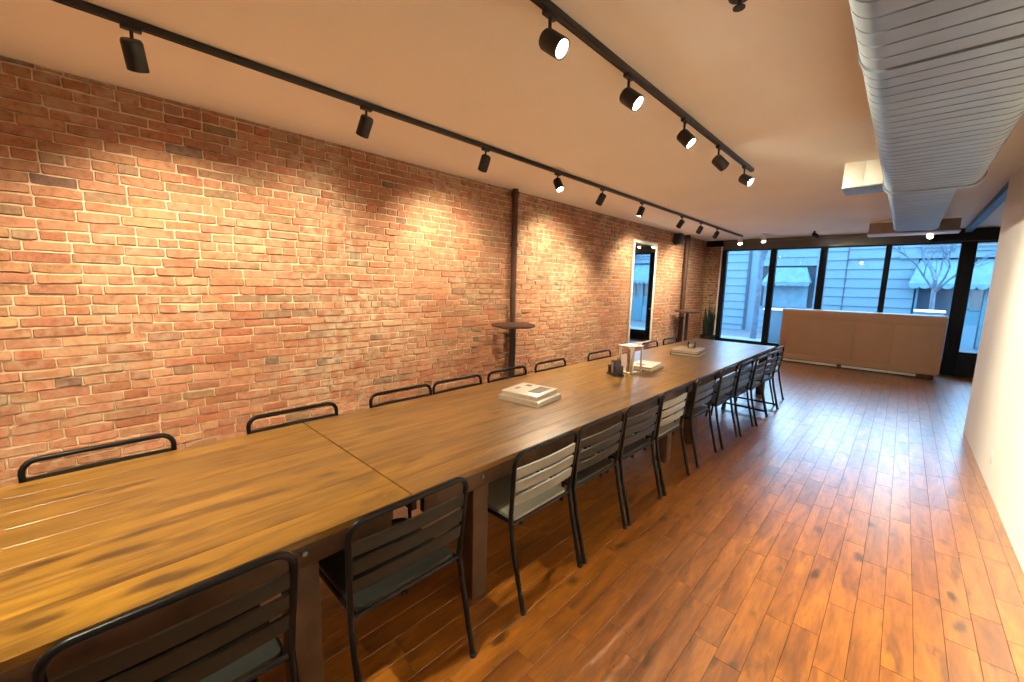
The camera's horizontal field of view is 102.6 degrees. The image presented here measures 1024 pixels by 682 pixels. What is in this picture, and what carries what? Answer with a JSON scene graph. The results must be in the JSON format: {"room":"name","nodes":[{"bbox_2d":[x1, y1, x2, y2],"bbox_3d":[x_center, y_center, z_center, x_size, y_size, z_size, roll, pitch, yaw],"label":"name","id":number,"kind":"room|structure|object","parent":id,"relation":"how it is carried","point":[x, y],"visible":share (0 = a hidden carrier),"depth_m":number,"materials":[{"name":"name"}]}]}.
{"room":"cafe dining area","nodes":[
{"label":"cafe dining area","id":0,"kind":"room"},
{"bbox_2d":[0,55,706,487],"bbox_3d":[0.014,-0.666,6.022,0.016,2.968,15.990,9,11,43],"label":"wall","id":1,"kind":"structure","parent":0,"point":[190,274],"depth_m":3.53,"materials":[{"name":"brick"}]},
{"bbox_2d":[508,188,519,375],"bbox_3d":[0.015,-0.654,5.932,0.112,2.963,0.112,9,11,43],"label":"standpipe","id":2,"kind":"object","parent":1,"relation":"attached to","point":[515,193],"visible":0.74,"depth_m":5.82,"materials":[{"name":"brown metal"}]},
{"bbox_2d":[626,239,657,344],"bbox_3d":[2.842,-1.022,8.934,0.035,2.240,1.100,9,11,43],"label":"wall mirror","id":3,"kind":"object","parent":1,"relation":"attached to","point":[644,253],"visible":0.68,"depth_m":8.89,"materials":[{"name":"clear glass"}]},
{"bbox_2d":[674,233,683,244],"bbox_3d":[3.980,-2.425,9.780,0.191,0.260,0.260,9,11,43],"label":"wall speaker","id":4,"kind":"object","parent":1,"relation":"attached to","point":[678,237],"visible":1,"depth_m":9.68,"materials":[{"name":"black plastic"}]},
{"bbox_2d":[680,234,683,243],"bbox_3d":[4.026,-2.412,9.695,0.006,0.220,0.170,9,11,43],"label":"grille","id":5,"kind":"object","parent":4,"relation":"attached to","point":[681,235],"depth_m":9.67,"materials":[{"name":"black metal"}]},
{"bbox_2d":[677,235,690,341],"bbox_3d":[4.365,-1.177,10.445,0.138,2.963,0.138,9,11,43],"label":"standpipe","id":6,"kind":"object","parent":1,"relation":"attached to","point":[687,237],"visible":0.95,"depth_m":10.38,"materials":[{"name":"brown metal"}]},
{"bbox_2d":[0,0,1023,240],"bbox_3d":[2.081,-1.859,3.831,6.325,0.100,16.190,9,11,43],"label":"ceiling","id":7,"kind":"structure","parent":0,"point":[780,83],"depth_m":2.75,"materials":[{"name":"paint"}]},
{"bbox_2d":[51,0,742,236],"bbox_3d":[0.698,-1.972,4.908,0.040,0.039,14.380,9,11,43],"label":"track","id":8,"kind":"object","parent":7,"relation":"attached to","point":[81,5],"visible":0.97,"depth_m":2.71,"materials":[{"name":"black metal"}]},
{"bbox_2d":[119,21,149,72],"bbox_3d":[-1.990,-1.530,2.161,0.094,0.216,0.150,-3,9,-27],"label":"track spotlight","id":9,"kind":"object","parent":8,"relation":"hanging from","point":[133,50],"visible":1,"depth_m":2.13,"materials":[{"name":"black metal"}]},
{"bbox_2d":[356,105,372,138],"bbox_3d":[-1.109,-1.638,3.083,0.154,0.214,0.099,9,11,43],"label":"track spotlight","id":10,"kind":"object","parent":8,"relation":"hanging from","point":[365,123],"visible":1,"depth_m":3.05,"materials":[{"name":"black metal"}]},
{"bbox_2d":[478,147,490,172],"bbox_3d":[-0.267,-1.740,3.961,0.094,0.212,0.158,-3,9,-29],"label":"track spotlight","id":11,"kind":"object","parent":8,"relation":"hanging from","point":[485,159],"visible":1,"depth_m":3.92,"materials":[{"name":"black metal"}]},
{"bbox_2d":[553,173,563,192],"bbox_3d":[0.539,-1.826,4.731,0.094,0.216,0.148,-4,10,-35],"label":"track spotlight","id":12,"kind":"object","parent":8,"relation":"hanging from","point":[557,182],"visible":1,"depth_m":4.71,"materials":[{"name":"black metal"}]},
{"bbox_2d":[595,188,605,205],"bbox_3d":[1.188,-1.916,5.478,0.094,0.212,0.158,-3,9,-29],"label":"track spotlight","id":13,"kind":"object","parent":8,"relation":"hanging from","point":[602,196],"visible":1,"depth_m":5.44,"materials":[{"name":"black metal"}]},
{"bbox_2d":[636,202,644,216],"bbox_3d":[1.968,-2.005,6.271,0.130,0.217,0.094,4,8,17],"label":"track spotlight","id":14,"kind":"object","parent":8,"relation":"hanging from","point":[641,209],"visible":1,"depth_m":6.24,"materials":[{"name":"black metal"}]},
{"bbox_2d":[676,216,684,228],"bbox_3d":[3.045,-2.140,7.412,0.094,0.212,0.158,-3,9,-29],"label":"track spotlight","id":15,"kind":"object","parent":8,"relation":"hanging from","point":[681,222],"visible":1,"depth_m":7.38,"materials":[{"name":"black metal"}]},
{"bbox_2d":[696,223,703,233],"bbox_3d":[3.705,-2.219,8.095,0.094,0.214,0.154,-1,8,-18],"label":"track spotlight","id":16,"kind":"object","parent":8,"relation":"hanging from","point":[700,228],"visible":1,"depth_m":8.06,"materials":[{"name":"black metal"}]},
{"bbox_2d":[712,228,719,238],"bbox_3d":[4.379,-2.302,8.797,0.093,0.210,0.160,0,8,-8],"label":"track spotlight","id":17,"kind":"object","parent":8,"relation":"hanging from","point":[717,232],"visible":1,"depth_m":8.76,"materials":[{"name":"black metal"}]},
{"bbox_2d":[737,236,742,244],"bbox_3d":[5.551,-2.439,9.973,0.110,0.208,0.150,3,8,14],"label":"track spotlight","id":18,"kind":"object","parent":8,"relation":"hanging from","point":[740,241],"visible":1,"depth_m":9.95,"materials":[{"name":"beige paint"}]},
{"bbox_2d":[530,0,753,171],"bbox_3d":[-0.205,-1.525,1.536,0.040,0.039,8.210,9,11,43],"label":"track","id":19,"kind":"object","parent":7,"relation":"attached to","point":[564,19],"visible":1,"depth_m":2.44,"materials":[{"name":"black metal"}]},
{"bbox_2d":[539,7,569,60],"bbox_3d":[0.200,-1.446,1.942,0.150,0.218,0.096,6,9,32],"label":"track spotlight","id":20,"kind":"object","parent":19,"relation":"hanging from","point":[552,42],"visible":1,"depth_m":1.92,"materials":[{"name":"black metal"}]},
{"bbox_2d":[619,72,643,111],"bbox_3d":[0.730,-1.509,2.494,0.150,0.219,0.095,7,10,36],"label":"track spotlight","id":21,"kind":"object","parent":19,"relation":"hanging from","point":[629,97],"visible":1,"depth_m":2.48,"materials":[{"name":"black metal"}]},
{"bbox_2d":[676,117,696,148],"bbox_3d":[1.335,-1.581,3.128,0.148,0.223,0.101,9,11,43],"label":"track spotlight","id":22,"kind":"object","parent":19,"relation":"hanging from","point":[685,137],"visible":1,"depth_m":3.11,"materials":[{"name":"black metal"}]},
{"bbox_2d":[712,145,728,170],"bbox_3d":[1.895,-1.656,3.725,0.149,0.211,0.096,-1,8,-18],"label":"track spotlight","id":23,"kind":"object","parent":19,"relation":"hanging from","point":[718,161],"visible":1,"depth_m":3.70,"materials":[{"name":"black metal"}]},
{"bbox_2d":[738,165,753,186],"bbox_3d":[2.451,-1.719,4.285,0.096,0.214,0.150,-4,10,-36],"label":"track spotlight","id":24,"kind":"object","parent":19,"relation":"hanging from","point":[744,179],"visible":1,"depth_m":4.27,"materials":[{"name":"black metal"}]},
{"bbox_2d":[728,0,746,11],"bbox_3d":[1.029,-1.531,1.853,0.100,0.055,0.100,9,11,43],"label":"sprinkler","id":25,"kind":"object","parent":7,"relation":"attached to","point":[739,6],"visible":1,"depth_m":1.86,"materials":[{"name":"black metal"}]},
{"bbox_2d":[761,234,765,242],"bbox_3d":[5.954,-2.428,9.701,0.100,0.205,0.137,4,8,17],"label":"track spotlight","id":26,"kind":"object","parent":7,"relation":"attached to","point":[763,238],"visible":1,"depth_m":9.68,"materials":[{"name":"beige paint"}]},
{"bbox_2d":[812,231,818,237],"bbox_3d":[6.698,-2.347,9.049,0.147,0.150,0.083,0,8,-9],"label":"track spotlight","id":27,"kind":"object","parent":7,"relation":"attached to","point":[814,234],"visible":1,"depth_m":9.02,"materials":[{"name":"black metal"}]},
{"bbox_2d":[841,159,884,195],"bbox_3d":[3.692,-1.701,4.269,0.352,0.257,0.412,9,11,43],"label":"ceiling vent","id":28,"kind":"object","parent":7,"relation":"in","point":[861,177],"visible":0.68,"depth_m":4.16,"materials":[{"name":"white metal"}]},
{"bbox_2d":[867,216,962,236],"bbox_3d":[7.282,-2.065,7.460,1.210,0.242,0.410,9,11,43],"label":"air plenum","id":29,"kind":"object","parent":7,"relation":"attached to","point":[948,225],"visible":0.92,"depth_m":7.38,"materials":[{"name":"metal"}]},
{"bbox_2d":[849,0,1023,231],"bbox_3d":[2.453,-1.348,2.309,0.600,0.475,13.730,9,11,43],"label":"air duct","id":30,"kind":"object","parent":7,"relation":"hanging from","point":[944,79],"visible":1,"depth_m":1.72,"materials":[{"name":"silver metal"}]},
{"bbox_2d":[258,355,1023,681],"bbox_3d":[2.081,1.138,4.178,5.925,0.004,15.890,9,11,43],"label":"floor","id":31,"kind":"structure","parent":0,"point":[856,532],"depth_m":2.43,"materials":[{"name":"brown wood"}]},
{"bbox_2d":[17,433,176,483],"bbox_3d":[-1.854,0.935,1.915,0.564,0.833,0.548,9,11,43],"label":"dining chair","id":32,"kind":"object","parent":31,"relation":"on","point":[21,474],"visible":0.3,"depth_m":1.97,"materials":[{"name":"black metal"}]},
{"bbox_2d":[30,551,298,681],"bbox_3d":[-1.014,1.044,1.275,0.564,0.833,0.548,9,11,43],"label":"dining chair","id":33,"kind":"object","parent":31,"relation":"on","point":[234,640],"visible":0.91,"depth_m":1.15,"materials":[{"name":"black metal"}]},
{"bbox_2d":[0,423,411,681],"bbox_3d":[-2.055,1.099,1.001,1.240,0.750,3.394,9,11,43],"label":"dining table","id":34,"kind":"object","parent":31,"relation":"on","point":[81,550],"visible":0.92,"depth_m":1.50,"materials":[{"name":"brown wood"}]},
{"bbox_2d":[246,402,338,434],"bbox_3d":[-1.253,0.863,2.540,0.564,0.833,0.548,9,11,43],"label":"dining chair","id":35,"kind":"object","parent":31,"relation":"on","point":[251,420],"visible":0.25,"depth_m":2.60,"materials":[{"name":"black metal"}]},
{"bbox_2d":[319,477,475,681],"bbox_3d":[-0.531,0.986,1.778,0.564,0.833,0.548,9,11,43],"label":"dining chair","id":36,"kind":"object","parent":31,"relation":"on","point":[371,570],"visible":0.79,"depth_m":1.61,"materials":[{"name":"black metal"}]},
{"bbox_2d":[369,384,431,518],"bbox_3d":[-0.719,0.798,3.098,0.564,0.833,0.548,9,11,43],"label":"dining chair","id":37,"kind":"object","parent":31,"relation":"on","point":[428,386],"visible":0.23,"depth_m":3.14,"materials":[{"name":"black metal"}]},
{"bbox_2d":[432,374,481,394],"bbox_3d":[-0.336,0.752,3.497,0.564,0.833,0.548,9,11,43],"label":"dining chair","id":38,"kind":"object","parent":31,"relation":"on","point":[473,375],"visible":0.2,"depth_m":3.56,"materials":[{"name":"black metal"}]},
{"bbox_2d":[304,360,699,599],"bbox_3d":[0.291,0.816,3.445,1.240,0.750,3.394,9,11,43],"label":"dining table","id":39,"kind":"object","parent":31,"relation":"on","point":[421,444],"visible":0.69,"depth_m":2.57,"materials":[{"name":"brown wood"}]},
{"bbox_2d":[498,393,560,407],"bbox_3d":[0.144,0.440,3.264,0.370,0.036,0.350,7,10,36],"label":"book","id":40,"kind":"object","parent":39,"relation":"on","point":[554,397],"visible":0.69,"depth_m":3.13,"materials":[{"name":"paper"}]},
{"bbox_2d":[501,382,557,401],"bbox_3d":[0.141,0.402,3.277,0.330,0.035,0.330,7,10,34],"label":"book","id":41,"kind":"object","parent":40,"relation":"on","point":[533,392],"visible":1,"depth_m":3.22,"materials":[{"name":"paper"}]},
{"bbox_2d":[528,387,550,393],"bbox_3d":[0.220,0.389,3.257,0.100,0.001,0.200,7,10,34],"label":"print","id":42,"kind":"object","parent":41,"relation":"on","point":[536,390],"depth_m":3.24},
{"bbox_2d":[606,357,623,376],"bbox_3d":[1.064,0.259,4.211,0.110,0.178,0.170,-1,8,-15],"label":"condiment caddy","id":43,"kind":"object","parent":39,"relation":"on","point":[615,369],"visible":1,"depth_m":4.17,"materials":[{"name":"black plastic"}]},
{"bbox_2d":[619,343,643,374],"bbox_3d":[1.253,0.188,4.327,0.204,0.295,0.179,-5,10,-40],"label":"display stand","id":44,"kind":"object","parent":39,"relation":"on","point":[631,346],"visible":0.8,"depth_m":4.28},
{"bbox_2d":[626,349,630,371],"bbox_3d":[1.238,0.202,4.329,0.062,0.245,0.062,9,11,43],"label":"pepper mill","id":45,"kind":"object","parent":44,"relation":"on","point":[629,350],"visible":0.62,"depth_m":4.31,"materials":[{"name":"beige wood"}]},
{"bbox_2d":[634,365,662,372],"bbox_3d":[1.485,0.295,4.562,0.260,0.030,0.420,7,10,37],"label":"book","id":46,"kind":"object","parent":39,"relation":"on","point":[660,366],"visible":0.32,"depth_m":4.41,"materials":[{"name":"paper"}]},
{"bbox_2d":[634,360,661,369],"bbox_3d":[1.485,0.264,4.572,0.250,0.027,0.400,7,10,35],"label":"book","id":47,"kind":"object","parent":46,"relation":"on","point":[648,365],"visible":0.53,"depth_m":4.52,"materials":[{"name":"paper"}]},
{"bbox_2d":[487,365,526,382],"bbox_3d":[0.092,0.700,3.942,0.564,0.833,0.548,9,11,43],"label":"dining chair","id":48,"kind":"object","parent":31,"relation":"on","point":[521,366],"visible":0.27,"depth_m":4.00,"materials":[{"name":"black metal"}]},
{"bbox_2d":[491,322,534,375],"bbox_3d":[0.005,0.322,5.637,0.600,1.110,0.600,9,11,43],"label":"bar table","id":49,"kind":"object","parent":31,"relation":"on","point":[512,326],"visible":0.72,"depth_m":5.56,"materials":[{"name":"black metal"}]},
{"bbox_2d":[456,430,581,615],"bbox_3d":[0.045,0.916,2.378,0.564,0.833,0.548,9,11,43],"label":"dining chair","id":50,"kind":"object","parent":31,"relation":"on","point":[517,495],"visible":0.83,"depth_m":2.21,"materials":[{"name":"black metal"}]},
{"bbox_2d":[534,358,565,372],"bbox_3d":[0.561,0.643,4.431,0.564,0.833,0.548,9,11,43],"label":"dining chair","id":51,"kind":"object","parent":31,"relation":"on","point":[558,359],"visible":0.23,"depth_m":4.49,"materials":[{"name":"black metal"}]},
{"bbox_2d":[519,410,627,563],"bbox_3d":[0.425,0.871,2.774,0.564,0.833,0.548,9,11,43],"label":"dining chair","id":52,"kind":"object","parent":31,"relation":"on","point":[588,465],"visible":0.79,"depth_m":2.60,"materials":[{"name":"black metal"}]},
{"bbox_2d":[587,349,610,361],"bbox_3d":[1.251,0.560,5.150,0.564,0.833,0.548,9,11,43],"label":"dining chair","id":53,"kind":"object","parent":31,"relation":"on","point":[590,353],"visible":0.22,"depth_m":5.21,"materials":[{"name":"black metal"}]},
{"bbox_2d":[571,395,661,525],"bbox_3d":[0.815,0.823,3.180,0.564,0.833,0.548,9,11,43],"label":"dining chair","id":54,"kind":"object","parent":31,"relation":"on","point":[631,444],"visible":0.76,"depth_m":3.00,"materials":[{"name":"black metal"}]},
{"bbox_2d":[605,383,689,495],"bbox_3d":[1.215,0.775,3.597,0.564,0.833,0.548,9,11,43],"label":"dining chair","id":55,"kind":"object","parent":31,"relation":"on","point":[665,426],"visible":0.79,"depth_m":3.42,"materials":[{"name":"black metal"}]},
{"bbox_2d":[642,340,657,349],"bbox_3d":[2.238,0.441,6.179,0.564,0.833,0.548,9,11,43],"label":"dining chair","id":56,"kind":"object","parent":31,"relation":"on","point":[656,341],"visible":0.14,"depth_m":6.28,"materials":[{"name":"black metal"}]},
{"bbox_2d":[663,337,676,344],"bbox_3d":[2.755,0.378,6.718,0.564,0.833,0.548,9,11,43],"label":"dining chair","id":57,"kind":"object","parent":31,"relation":"on","point":[671,337],"visible":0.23,"depth_m":6.78,"materials":[{"name":"black metal"}]},
{"bbox_2d":[643,372,716,467],"bbox_3d":[1.719,0.714,4.122,0.564,0.833,0.548,9,11,43],"label":"dining chair","id":58,"kind":"object","parent":31,"relation":"on","point":[694,409],"visible":0.74,"depth_m":3.94,"materials":[{"name":"black metal"}]},
{"bbox_2d":[598,338,774,444],"bbox_3d":[2.637,0.532,5.890,1.240,0.750,3.394,9,11,43],"label":"dining table","id":59,"kind":"object","parent":31,"relation":"on","point":[721,355],"visible":0.56,"depth_m":5.32,"materials":[{"name":"brown wood"}]},
{"bbox_2d":[670,350,708,357],"bbox_3d":[2.476,0.157,5.709,0.360,0.034,0.560,7,10,37],"label":"book","id":60,"kind":"object","parent":59,"relation":"on","point":[705,351],"visible":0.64,"depth_m":5.51,"materials":[{"name":"paper"}]},
{"bbox_2d":[671,346,705,354],"bbox_3d":[2.462,0.123,5.718,0.340,0.030,0.520,7,10,36],"label":"book","id":61,"kind":"object","parent":60,"relation":"on","point":[680,349],"visible":0.98,"depth_m":5.61,"materials":[{"name":"paper"}]},
{"bbox_2d":[687,342,695,348],"bbox_3d":[2.533,0.057,5.782,0.110,0.085,0.110,9,11,43],"label":"glass candle holder","id":62,"kind":"object","parent":61,"relation":"on","point":[691,344],"visible":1,"depth_m":5.77,"materials":[{"name":"glass"}]},
{"bbox_2d":[675,310,700,340],"bbox_3d":[4.276,-0.194,10.088,0.600,1.110,0.600,9,11,43],"label":"bar table","id":63,"kind":"object","parent":31,"relation":"on","point":[687,312],"visible":0.66,"depth_m":10.02,"materials":[{"name":"brown wood"}]},
{"bbox_2d":[672,364,737,449],"bbox_3d":[2.178,0.663,4.572,0.564,0.833,0.548,9,11,43],"label":"dining chair","id":64,"kind":"object","parent":31,"relation":"on","point":[718,398],"visible":0.7,"depth_m":4.38,"materials":[{"name":"black metal"}]},
{"bbox_2d":[700,303,715,339],"bbox_3d":[5.449,-0.427,11.383,0.399,1.273,0.399,0,8,-12],"label":"potted plant","id":65,"kind":"object","parent":31,"relation":"on","point":[708,322],"visible":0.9,"depth_m":11.30,"materials":[{"name":"green plant"}]},
{"bbox_2d":[704,359,753,436],"bbox_3d":[2.576,0.621,4.944,0.564,0.833,0.548,9,11,43],"label":"dining chair","id":66,"kind":"object","parent":31,"relation":"on","point":[738,390],"visible":0.75,"depth_m":4.77,"materials":[{"name":"black metal"}]},
{"bbox_2d":[711,354,767,426],"bbox_3d":[2.977,0.578,5.319,0.564,0.833,0.548,9,11,43],"label":"dining chair","id":67,"kind":"object","parent":31,"relation":"on","point":[753,383],"visible":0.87,"depth_m":5.16,"materials":[{"name":"black metal"}]},
{"bbox_2d":[724,350,778,415],"bbox_3d":[3.373,0.531,5.724,0.552,0.833,0.569,-6,11,-43],"label":"dining chair","id":68,"kind":"object","parent":31,"relation":"on","point":[766,377],"visible":0.64,"depth_m":5.67,"materials":[{"name":"black metal"}]},
{"bbox_2d":[741,345,784,405],"bbox_3d":[3.786,0.472,6.226,0.548,0.833,0.564,-6,11,-44],"label":"dining chair","id":69,"kind":"object","parent":31,"relation":"on","point":[782,351],"visible":0.6,"depth_m":6.16,"materials":[{"name":"black metal"}]},
{"bbox_2d":[764,247,824,354],"bbox_3d":[7.015,-0.953,10.251,1.030,2.700,0.160,9,11,43],"label":"window","id":70,"kind":"structure","parent":31,"relation":"on","point":[772,283],"depth_m":10.42,"materials":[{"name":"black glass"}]},
{"bbox_2d":[817,244,889,311],"bbox_3d":[7.798,-0.832,9.513,1.135,2.700,0.160,9,11,43],"label":"window","id":71,"kind":"structure","parent":31,"relation":"on","point":[826,250],"depth_m":9.52,"materials":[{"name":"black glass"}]},
{"bbox_2d":[778,308,948,379],"bbox_3d":[7.409,-0.014,8.883,2.655,1.235,0.580,9,11,43],"label":"counter","id":72,"kind":"object","parent":31,"relation":"on","point":[909,345],"depth_m":8.54,"materials":[{"name":"brown wood"}]},
{"bbox_2d":[782,308,948,317],"bbox_3d":[7.423,-0.610,8.800,2.655,0.030,0.580,9,11,43],"label":"countertop","id":73,"kind":"structure","parent":72,"relation":"on","point":[795,309],"depth_m":8.54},
{"bbox_2d":[880,241,969,374],"bbox_3d":[8.633,-0.702,8.727,1.175,2.700,0.160,9,11,43],"label":"window","id":74,"kind":"structure","parent":31,"relation":"on","point":[963,254],"depth_m":8.36,"materials":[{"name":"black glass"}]},
{"bbox_2d":[947,240,997,377],"bbox_3d":[9.399,-0.584,8.006,0.940,2.700,0.160,9,11,43],"label":"glass door","id":75,"kind":"structure","parent":31,"relation":"on","point":[961,364],"depth_m":8.24,"materials":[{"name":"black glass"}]},
{"bbox_2d":[699,247,723,338],"bbox_3d":[5.605,-1.219,11.561,0.435,2.801,0.016,9,11,43],"label":"wall","id":76,"kind":"structure","parent":0,"point":[713,257],"depth_m":11.51,"materials":[{"name":"brick"}]},
{"bbox_2d":[706,240,723,246],"bbox_3d":[5.625,-2.683,11.342,0.430,0.160,0.120,9,11,43],"label":"trim","id":77,"kind":"structure","parent":76,"relation":"attached to","point":[709,243],"depth_m":11.29,"materials":[{"name":"black metal"}]},
{"bbox_2d":[713,247,722,339],"bbox_3d":[5.736,-1.197,11.422,0.035,2.800,0.070,9,11,43],"label":"trim","id":78,"kind":"structure","parent":76,"relation":"attached to","point":[722,247],"depth_m":11.36,"materials":[{"name":"black metal"}]},
{"bbox_2d":[715,248,773,344],"bbox_3d":[6.205,-1.079,11.014,1.210,2.700,0.160,9,11,43],"label":"window","id":79,"kind":"structure","parent":76,"relation":"in","point":[725,254],"depth_m":11.19,"materials":[{"name":"black metal"}]},
{"bbox_2d":[723,226,1000,249],"bbox_3d":[7.795,-2.307,9.359,5.490,0.263,0.160,9,11,43],"label":"trim","id":80,"kind":"structure","parent":76,"relation":"attached to","point":[862,238],"depth_m":9.65,"materials":[{"name":"black metal"}]},
{"bbox_2d":[930,228,1000,241],"bbox_3d":[9.183,-2.066,7.944,1.500,0.223,0.080,9,11,43],"label":"trim","id":81,"kind":"structure","parent":0,"point":[984,233],"depth_m":8.05,"materials":[{"name":"black metal"}]},
{"bbox_2d":[964,163,1023,572],"bbox_3d":[1.837,0.100,0.822,0.160,2.963,10.900,9,11,43],"label":"wall","id":82,"kind":"structure","parent":0,"point":[994,421],"depth_m":3.69,"materials":[{"name":"white paint"}]},
{"bbox_2d":[965,181,1008,231],"bbox_3d":[7.338,-1.987,6.351,0.090,0.090,4.970,9,11,43],"label":"trim","id":83,"kind":"structure","parent":82,"relation":"attached to","point":[1000,197],"depth_m":5.89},
{"bbox_2d":[989,450,993,463],"bbox_3d":[4.141,1.001,3.541,0.017,0.110,0.070,9,11,43],"label":"power outlet","id":84,"kind":"object","parent":82,"relation":"attached to","point":[992,451],"visible":1,"depth_m":3.53,"materials":[{"name":"white plastic"}]},
{"label":"outside","id":85,"kind":"structure","parent":0,"visible":0},
{"bbox_2d":[721,335,941,358],"bbox_3d":[8.733,0.374,11.538,40.000,0.160,3.700,9,11,43],"label":"pavement","id":86,"kind":"structure","parent":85,"point":[722,336],"depth_m":14.18,"materials":[{"name":"concrete"}]},
{"bbox_2d":[749,250,768,338],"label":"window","id":87,"kind":"structure","parent":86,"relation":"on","point":[762,253],"depth_m":13.96,"materials":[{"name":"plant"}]},
{"bbox_2d":[763,308,782,342],"bbox_3d":[8.217,-0.439,12.647,0.840,1.120,0.420,9,11,43],"label":"planter box","id":88,"kind":"object","parent":86,"relation":"on","point":[776,314],"visible":0.23,"depth_m":12.54,"materials":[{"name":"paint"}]},
{"bbox_2d":[914,309,945,315],"bbox_3d":[10.824,-0.181,10.732,0.580,1.260,0.420,9,11,43],"label":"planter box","id":89,"kind":"object","parent":86,"relation":"on","point":[917,311],"visible":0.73,"depth_m":10.51,"materials":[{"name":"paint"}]},
{"bbox_2d":[884,244,996,309],"bbox_3d":[11.562,-1.565,11.013,3.016,4.162,2.716,-2,9,-23],"label":"bare tree","id":90,"kind":"object","parent":86,"relation":"on","point":[934,287],"visible":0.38,"depth_m":11.24,"materials":[{"name":"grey plant"}]},
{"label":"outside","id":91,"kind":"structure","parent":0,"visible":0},
{"bbox_2d":[721,328,977,352],"bbox_3d":[10.599,0.306,13.508,60.000,0.160,8.000,9,11,43],"label":"street","id":92,"kind":"structure","parent":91,"point":[724,331],"depth_m":17.08,"materials":[{"name":"grey asphalt"}]},
{"bbox_2d":[722,242,997,349],"bbox_3d":[13.367,-1.963,16.074,16.000,4.400,1.112,9,11,43],"label":"building","id":93,"kind":"structure","parent":92,"relation":"on","point":[853,277],"depth_m":15.99,"materials":[{"name":"paint"}]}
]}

